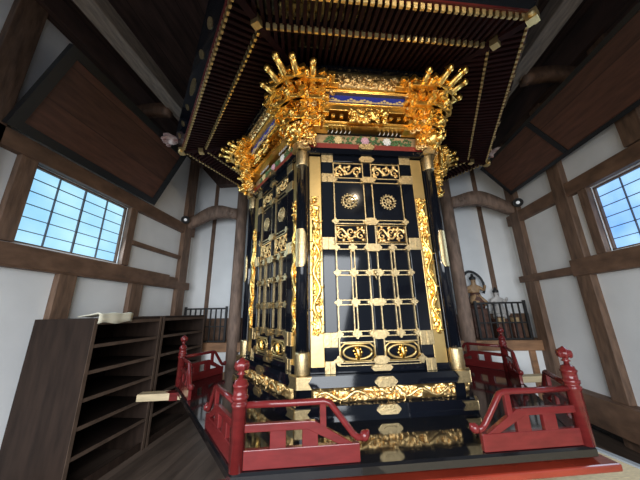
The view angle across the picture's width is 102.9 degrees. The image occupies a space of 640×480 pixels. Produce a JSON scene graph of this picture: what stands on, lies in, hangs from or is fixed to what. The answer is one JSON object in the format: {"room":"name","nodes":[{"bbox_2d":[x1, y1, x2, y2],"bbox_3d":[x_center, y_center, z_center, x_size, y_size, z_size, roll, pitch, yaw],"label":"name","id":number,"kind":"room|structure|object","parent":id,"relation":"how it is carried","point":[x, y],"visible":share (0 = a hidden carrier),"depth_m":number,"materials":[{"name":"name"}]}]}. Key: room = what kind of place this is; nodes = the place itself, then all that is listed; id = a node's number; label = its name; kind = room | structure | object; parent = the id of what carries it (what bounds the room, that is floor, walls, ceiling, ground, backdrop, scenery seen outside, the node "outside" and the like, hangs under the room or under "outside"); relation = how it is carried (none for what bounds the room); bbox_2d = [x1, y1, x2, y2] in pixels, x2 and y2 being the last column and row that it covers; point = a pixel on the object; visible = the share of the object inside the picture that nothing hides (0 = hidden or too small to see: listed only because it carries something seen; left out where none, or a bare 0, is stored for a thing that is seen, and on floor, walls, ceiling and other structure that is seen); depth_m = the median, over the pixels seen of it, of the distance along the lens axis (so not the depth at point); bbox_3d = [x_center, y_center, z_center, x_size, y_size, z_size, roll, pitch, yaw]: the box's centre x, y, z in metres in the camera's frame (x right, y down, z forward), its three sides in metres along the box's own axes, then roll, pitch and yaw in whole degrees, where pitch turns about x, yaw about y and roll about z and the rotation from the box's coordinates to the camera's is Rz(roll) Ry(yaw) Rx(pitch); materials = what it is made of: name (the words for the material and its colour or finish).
{"room":"house of worship","nodes":[
{"label":"house of worship","id":0,"kind":"room"},
{"bbox_2d":[0,0,190,447],"bbox_3d":[-3.111,-0.469,1.846,0.123,5.125,6.970,-2,-16,5],"label":"wall","id":1,"kind":"structure","parent":0,"point":[24,294],"depth_m":2.87,"materials":[{"name":"white paint"}]},
{"bbox_2d":[0,154,38,241],"bbox_3d":[-2.971,-0.420,2.485,0.074,0.877,0.148,-2,-16,5],"label":"trim","id":2,"kind":"structure","parent":1,"relation":"attached to","point":[16,193],"depth_m":2.47,"materials":[{"name":"brown wood"}]},
{"bbox_2d":[0,0,48,143],"bbox_3d":[-2.992,-0.279,2.076,0.090,4.879,0.221,-2,-16,5],"label":"trim","id":3,"kind":"structure","parent":1,"relation":"attached to","point":[20,34],"depth_m":2.51,"materials":[{"name":"brown wood"}]},
{"bbox_2d":[43,274,77,318],"bbox_3d":[-2.878,1.363,2.639,0.082,2.017,0.197,-2,-16,5],"label":"trim","id":4,"kind":"structure","parent":1,"relation":"attached to","point":[59,301],"depth_m":2.81,"materials":[{"name":"brown wood"}]},
{"bbox_2d":[14,166,126,262],"bbox_3d":[-2.978,-0.235,3.144,0.051,0.845,1.214,-2,-16,5],"label":"window","id":5,"kind":"structure","parent":1,"relation":"in","point":[60,214],"depth_m":3.05,"materials":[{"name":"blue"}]},
{"bbox_2d":[2,43,186,204],"bbox_3d":[-2.620,-1.276,3.377,0.510,0.923,1.911,-2,-16,5],"label":"ceiling panel","id":6,"kind":"object","parent":1,"relation":"attached to","point":[73,108],"visible":0.97,"depth_m":2.99,"materials":[{"name":"black wood"}]},
{"bbox_2d":[0,240,189,289],"bbox_3d":[-3.026,-0.131,1.444,0.119,0.205,6.396,-2,-16,5],"label":"trim","id":7,"kind":"structure","parent":1,"relation":"attached to","point":[15,254],"depth_m":2.90,"materials":[{"name":"brown wood"}]},
{"bbox_2d":[0,123,194,237],"bbox_3d":[-3.030,-1.079,2.042,0.090,0.189,7.036,-2,-16,5],"label":"trim","id":8,"kind":"structure","parent":1,"relation":"attached to","point":[12,140],"depth_m":3.06,"materials":[{"name":"brown wood"}]},
{"bbox_2d":[35,0,204,167],"bbox_3d":[-3.024,-2.707,2.481,0.131,0.262,7.011,-2,-16,5],"label":"trim","id":9,"kind":"structure","parent":1,"relation":"attached to","point":[61,16],"depth_m":3.32,"materials":[{"name":"brown wood"}]},
{"bbox_2d":[117,208,137,265],"bbox_3d":[-2.845,-0.060,3.779,0.074,0.877,0.123,-2,-16,5],"label":"trim","id":10,"kind":"structure","parent":1,"relation":"attached to","point":[131,219],"depth_m":3.75,"materials":[{"name":"brown wood"}]},
{"bbox_2d":[123,283,143,316],"bbox_3d":[-2.783,1.632,3.606,0.082,2.017,0.230,-2,-16,5],"label":"trim","id":11,"kind":"structure","parent":1,"relation":"attached to","point":[133,297],"depth_m":3.78,"materials":[{"name":"brown wood"}]},
{"bbox_2d":[137,103,172,118],"bbox_3d":[-2.577,-1.853,3.760,0.779,0.276,0.115,-2,-16,5],"label":"trim","id":12,"kind":"structure","parent":1,"relation":"attached to","point":[151,110],"depth_m":3.71,"materials":[{"name":"brown wood"}]},
{"bbox_2d":[132,240,180,258],"bbox_3d":[-2.782,0.188,4.380,0.074,0.066,1.173,-2,-16,5],"label":"trim","id":13,"kind":"structure","parent":1,"relation":"attached to","point":[134,243],"depth_m":4.25,"materials":[{"name":"brown wood"}]},
{"bbox_2d":[170,160,199,315],"bbox_3d":[-2.703,0.512,4.995,0.098,4.920,0.230,-2,-16,5],"label":"trim","id":14,"kind":"structure","parent":1,"relation":"attached to","point":[185,239],"depth_m":5.08,"materials":[{"name":"brown wood"}]},
{"bbox_2d":[181,216,189,223],"bbox_3d":[-2.685,-0.396,5.089,0.156,0.168,0.158,8,-18,-28],"label":"lamp","id":15,"kind":"object","parent":1,"relation":"attached to","point":[185,219],"visible":0.99,"depth_m":5.05,"materials":[{"name":"black metal"}]},
{"bbox_2d":[187,205,237,229],"bbox_3d":[-2.210,-0.461,5.225,1.074,0.471,0.183,-2,-16,5],"label":"trim","id":16,"kind":"structure","parent":1,"relation":"attached to","point":[215,212],"depth_m":5.17,"materials":[{"name":"brown wood"}]},
{"bbox_2d":[200,352,239,371],"bbox_3d":[-2.082,2.448,4.499,1.517,0.902,0.033,-2,-16,5],"label":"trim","id":17,"kind":"structure","parent":1,"relation":"attached to","point":[222,355],"depth_m":4.55,"materials":[{"name":"white paint"}]},
{"bbox_2d":[202,342,239,351],"bbox_3d":[-2.094,1.940,4.616,1.517,0.156,0.115,-2,-16,5],"label":"trim","id":18,"kind":"structure","parent":1,"relation":"attached to","point":[207,346],"depth_m":4.54,"materials":[{"name":"brown wood"}]},
{"bbox_2d":[184,306,227,341],"bbox_3d":[-2.138,1.561,4.725,0.840,0.627,0.036,-2,-16,5],"label":"railing","id":19,"kind":"object","parent":18,"relation":"on","point":[226,307],"visible":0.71,"depth_m":4.71,"materials":[{"name":"brown wood"}]},
{"bbox_2d":[182,168,201,314],"bbox_3d":[-2.908,0.476,5.312,0.098,5.166,0.517,-2,-16,5],"label":"wall","id":20,"kind":"structure","parent":0,"point":[200,168],"depth_m":5.60,"materials":[{"name":"white paint"}]},
{"bbox_2d":[63,0,595,125],"bbox_3d":[0.069,-3.862,2.713,7.052,2.091,7.421,-2,-16,5],"label":"ceiling","id":21,"kind":"structure","parent":0,"point":[169,31],"depth_m":3.73,"materials":[{"name":"brown wood"}]},
{"bbox_2d":[66,414,639,479],"bbox_3d":[0.178,1.963,1.091,7.544,0.082,7.437,-2,-16,5],"label":"floor","id":22,"kind":"structure","parent":0,"point":[181,453],"depth_m":2.85,"materials":[{"name":"brown wood"}]},
{"bbox_2d":[0,317,162,479],"bbox_3d":[-2.516,1.665,2.836,0.677,1.529,0.975,-2,-16,5],"label":"shoe shelf","id":23,"kind":"object","parent":22,"relation":"on","point":[80,382],"visible":0.94,"depth_m":2.52,"materials":[{"name":"brown wood"}]},
{"bbox_2d":[78,312,133,323],"bbox_3d":[-2.318,0.851,2.777,0.249,0.117,0.426,-2,-16,5],"label":"folded paper","id":24,"kind":"object","parent":23,"relation":"on","point":[113,317],"visible":1,"depth_m":2.71,"materials":[{"name":"white paper"}]},
{"bbox_2d":[137,315,205,447],"bbox_3d":[-2.416,1.945,3.851,0.677,1.533,1.090,-2,-16,5],"label":"shoe shelf","id":25,"kind":"object","parent":22,"relation":"on","point":[173,328],"visible":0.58,"depth_m":4.07,"materials":[{"name":"brown wood"}]},
{"bbox_2d":[224,186,247,371],"bbox_3d":[-1.581,0.798,4.874,0.221,4.264,0.221,-2,-16,5],"label":"pillar","id":26,"kind":"structure","parent":22,"relation":"on","point":[234,321],"depth_m":4.78,"materials":[{"name":"brown wood"}]},
{"bbox_2d":[136,0,622,479],"bbox_3d":[0.390,-0.265,3.797,4.860,5.656,5.519,10,-19,-34],"label":"sutra repository","id":27,"kind":"object","parent":22,"relation":"on","point":[341,125],"visible":0.99,"depth_m":2.41,"materials":[{"name":"black paint"}]},
{"bbox_2d":[439,180,479,359],"bbox_3d":[2.451,0.625,4.527,0.221,4.264,0.221,-2,-16,5],"label":"pillar","id":28,"kind":"structure","parent":22,"relation":"on","point":[467,332],"depth_m":4.46,"materials":[{"name":"brown wood"}]},
{"bbox_2d":[528,351,542,399],"bbox_3d":[3.422,2.208,4.009,0.082,0.902,0.098,-2,-16,5],"label":"trim","id":29,"kind":"structure","parent":22,"relation":"on","point":[533,357],"depth_m":4.03,"materials":[{"name":"brown wood"}]},
{"bbox_2d":[533,447,639,479],"bbox_3d":[1.658,1.674,1.154,2.222,0.455,1.943,-2,-16,5],"label":"mat","id":30,"kind":"object","parent":22,"relation":"on","point":[631,470],"visible":0.17,"depth_m":1.75,"materials":[{"name":"wicker"}]},
{"bbox_2d":[185,157,534,336],"bbox_3d":[0.470,0.099,5.406,7.544,5.822,0.098,-2,-16,5],"label":"wall","id":31,"kind":"structure","parent":0,"point":[502,251],"depth_m":5.32,"materials":[{"name":"white paint"}]},
{"bbox_2d":[73,0,183,120],"bbox_3d":[-2.243,-2.348,2.476,0.197,0.197,7.339,-2,-16,5],"label":"trim","id":32,"kind":"structure","parent":31,"relation":"attached to","point":[101,13],"depth_m":2.90,"materials":[{"name":"brown wood"}]},
{"bbox_2d":[203,184,219,318],"bbox_3d":[-2.360,0.677,5.455,0.074,4.838,0.049,-2,-16,5],"label":"trim","id":33,"kind":"structure","parent":31,"relation":"attached to","point":[207,293],"depth_m":5.52,"materials":[{"name":"brown wood"}]},
{"bbox_2d":[203,166,237,187],"bbox_3d":[-2.165,-1.581,5.999,1.597,0.697,0.172,-2,-16,5],"label":"trim","id":34,"kind":"structure","parent":31,"relation":"attached to","point":[222,182],"depth_m":5.89,"materials":[{"name":"brown wood"}]},
{"bbox_2d":[204,318,241,339],"bbox_3d":[-2.058,1.785,5.113,1.517,0.410,0.057,-2,-16,5],"label":"trim","id":35,"kind":"structure","parent":31,"relation":"attached to","point":[207,319],"depth_m":5.08,"materials":[{"name":"brown wood"}]},
{"bbox_2d":[469,168,498,294],"bbox_3d":[3.305,0.434,4.967,0.074,4.838,0.049,-2,-16,5],"label":"trim","id":36,"kind":"structure","parent":31,"relation":"attached to","point":[472,176],"depth_m":5.08,"materials":[{"name":"brown wood"}]},
{"bbox_2d":[457,313,533,337],"bbox_3d":[3.044,1.566,4.673,1.517,0.410,0.057,-2,-16,5],"label":"trim","id":37,"kind":"structure","parent":31,"relation":"attached to","point":[511,314],"depth_m":4.62,"materials":[{"name":"brown wood"}]},
{"bbox_2d":[509,0,582,95],"bbox_3d":[2.426,-2.548,2.074,0.197,0.197,7.339,-2,-16,5],"label":"trim","id":38,"kind":"structure","parent":31,"relation":"attached to","point":[556,13],"depth_m":2.79,"materials":[{"name":"brown wood"}]},
{"bbox_3d":[3.031,1.733,4.445,1.517,0.033,0.410,-2,-16,5],"label":"trim","id":39,"kind":"structure","parent":31,"relation":"attached to","visible":0},
{"bbox_2d":[465,270,491,338],"bbox_3d":[2.850,1.139,4.613,0.424,1.204,0.299,-2,-16,5],"label":"guardian statue","id":40,"kind":"object","parent":39,"relation":"on","point":[473,289],"visible":0.74,"depth_m":4.52,"materials":[{"name":"brown wood"}]},
{"bbox_2d":[490,287,510,337],"bbox_3d":[3.223,1.290,4.570,0.295,0.876,0.258,-2,-16,5],"label":"guardian statue","id":41,"kind":"object","parent":39,"relation":"on","point":[496,298],"visible":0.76,"depth_m":4.54,"materials":[{"name":"brown wood"}]},
{"bbox_2d":[500,186,537,337],"bbox_3d":[3.842,0.188,4.731,0.098,5.166,0.517,-2,-16,5],"label":"wall","id":42,"kind":"structure","parent":0,"point":[502,191],"depth_m":4.83,"materials":[{"name":"white paint"}]},
{"bbox_2d":[517,123,639,406],"bbox_3d":[3.370,-0.746,1.288,0.123,5.125,6.970,-2,-16,5],"label":"wall","id":43,"kind":"structure","parent":0,"point":[566,311],"depth_m":3.45,"materials":[{"name":"white paint"}]},
{"bbox_2d":[451,191,514,214],"bbox_3d":[3.022,-0.685,4.774,1.074,0.471,0.183,-2,-16,5],"label":"trim","id":44,"kind":"structure","parent":43,"relation":"attached to","point":[471,198],"depth_m":4.74,"materials":[{"name":"brown wood"}]},
{"bbox_2d":[461,339,544,350],"bbox_3d":[3.008,1.722,4.176,1.517,0.156,0.115,-2,-16,5],"label":"trim","id":45,"kind":"structure","parent":43,"relation":"attached to","point":[515,345],"depth_m":4.11,"materials":[{"name":"brown wood"}]},
{"bbox_2d":[497,317,508,337],"bbox_3d":[3.089,1.491,4.327,0.123,0.363,0.090,-2,-16,5],"label":"offering box","id":46,"kind":"object","parent":45,"relation":"on","point":[498,318],"visible":0.37,"depth_m":4.29,"materials":[{"name":"brown wood"}]},
{"bbox_2d":[473,300,533,339],"bbox_3d":[3.062,1.338,4.278,0.823,0.627,0.036,-2,-16,5],"label":"railing","id":47,"kind":"object","parent":45,"relation":"on","point":[523,302],"visible":0.96,"depth_m":4.27,"materials":[{"name":"brown wood"}]},
{"bbox_2d":[509,316,523,337],"bbox_3d":[3.317,1.481,4.307,0.123,0.363,0.090,-2,-16,5],"label":"offering box","id":48,"kind":"object","parent":45,"relation":"on","point":[513,327],"visible":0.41,"depth_m":4.27,"materials":[{"name":"brown wood"}]},
{"bbox_2d":[463,351,545,395],"bbox_3d":[3.019,2.230,4.059,1.517,0.902,0.033,-2,-16,5],"label":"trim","id":49,"kind":"structure","parent":43,"relation":"attached to","point":[523,358],"depth_m":4.10,"materials":[{"name":"white paint"}]},
{"bbox_2d":[512,198,523,206],"bbox_3d":[3.536,-0.662,4.553,0.156,0.168,0.158,-14,-20,38],"label":"lamp","id":50,"kind":"object","parent":43,"relation":"attached to","point":[517,202],"visible":1,"depth_m":4.51,"materials":[{"name":"black metal"}]},
{"bbox_2d":[498,143,561,381],"bbox_3d":[3.590,0.243,4.454,0.098,4.920,0.230,-2,-16,5],"label":"trim","id":51,"kind":"structure","parent":43,"relation":"attached to","point":[536,300],"depth_m":4.24,"materials":[{"name":"brown wood"}]},
{"bbox_2d":[519,267,572,282],"bbox_3d":[3.285,-0.228,1.186,0.107,0.107,7.036,-2,-16,5],"label":"trim","id":52,"kind":"structure","parent":43,"relation":"attached to","point":[567,271],"depth_m":3.92,"materials":[{"name":"brown wood"}]},
{"bbox_2d":[519,65,576,86],"bbox_3d":[3.014,-2.092,3.279,0.779,0.276,0.115,-2,-16,5],"label":"trim","id":53,"kind":"structure","parent":43,"relation":"attached to","point":[550,73],"depth_m":3.25,"materials":[{"name":"brown wood"}]},
{"bbox_2d":[480,1,639,194],"bbox_3d":[3.089,-1.515,3.153,0.486,0.598,3.198,-2,-16,5],"label":"ceiling panel","id":54,"kind":"object","parent":43,"relation":"attached to","point":[604,87],"visible":1,"depth_m":3.01,"materials":[{"name":"black wood"}]},
{"bbox_2d":[492,0,639,148],"bbox_3d":[3.205,-2.910,1.927,0.131,0.394,7.011,-2,-16,5],"label":"trim","id":55,"kind":"structure","parent":43,"relation":"attached to","point":[602,16],"depth_m":3.33,"materials":[{"name":"brown wood"}]},
{"bbox_2d":[506,140,639,226],"bbox_3d":[3.273,-1.278,1.479,0.090,0.189,7.036,-2,-16,5],"label":"trim","id":56,"kind":"structure","parent":43,"relation":"attached to","point":[628,157],"depth_m":3.19,"materials":[{"name":"brown wood"}]},
{"bbox_2d":[529,103,639,452],"bbox_3d":[3.496,-0.005,3.485,0.098,4.879,0.205,-2,-16,5],"label":"trim","id":57,"kind":"structure","parent":43,"relation":"attached to","point":[614,369],"depth_m":3.22,"materials":[{"name":"brown wood"}]},
{"bbox_2d":[577,188,610,253],"bbox_3d":[3.477,-0.253,3.239,0.074,0.861,0.123,-2,-16,5],"label":"trim","id":58,"kind":"structure","parent":43,"relation":"attached to","point":[598,235],"depth_m":3.21,"materials":[{"name":"brown wood"}]},
{"bbox_2d":[551,382,639,445],"bbox_3d":[3.256,1.403,0.573,0.197,0.344,6.724,-2,-16,5],"label":"trim","id":59,"kind":"structure","parent":43,"relation":"attached to","point":[622,420],"depth_m":2.95,"materials":[{"name":"brown wood"}]},
{"bbox_2d":[569,245,639,276],"bbox_3d":[3.226,-0.400,0.658,0.119,0.221,5.920,-2,-16,5],"label":"trim","id":60,"kind":"structure","parent":43,"relation":"attached to","point":[627,258],"depth_m":3.01,"materials":[{"name":"brown wood"}]},
{"bbox_2d":[590,423,623,442],"bbox_3d":[3.328,1.632,0.502,0.020,0.121,6.724,-2,-16,5],"label":"trim","id":61,"kind":"structure","parent":43,"relation":"attached to","point":[616,437],"depth_m":3.18,"materials":[{"name":"black paint"}]},
{"bbox_2d":[586,33,639,146],"bbox_3d":[3.374,-1.841,2.930,0.090,1.640,0.221,-2,-16,5],"label":"trim","id":62,"kind":"structure","parent":43,"relation":"attached to","point":[628,126],"depth_m":2.77,"materials":[{"name":"brown wood"}]},
{"bbox_2d":[592,165,639,249],"bbox_3d":[3.483,-0.437,2.580,0.051,0.828,1.238,-2,-16,5],"label":"window","id":63,"kind":"structure","parent":43,"relation":"in","point":[618,197],"depth_m":2.98,"materials":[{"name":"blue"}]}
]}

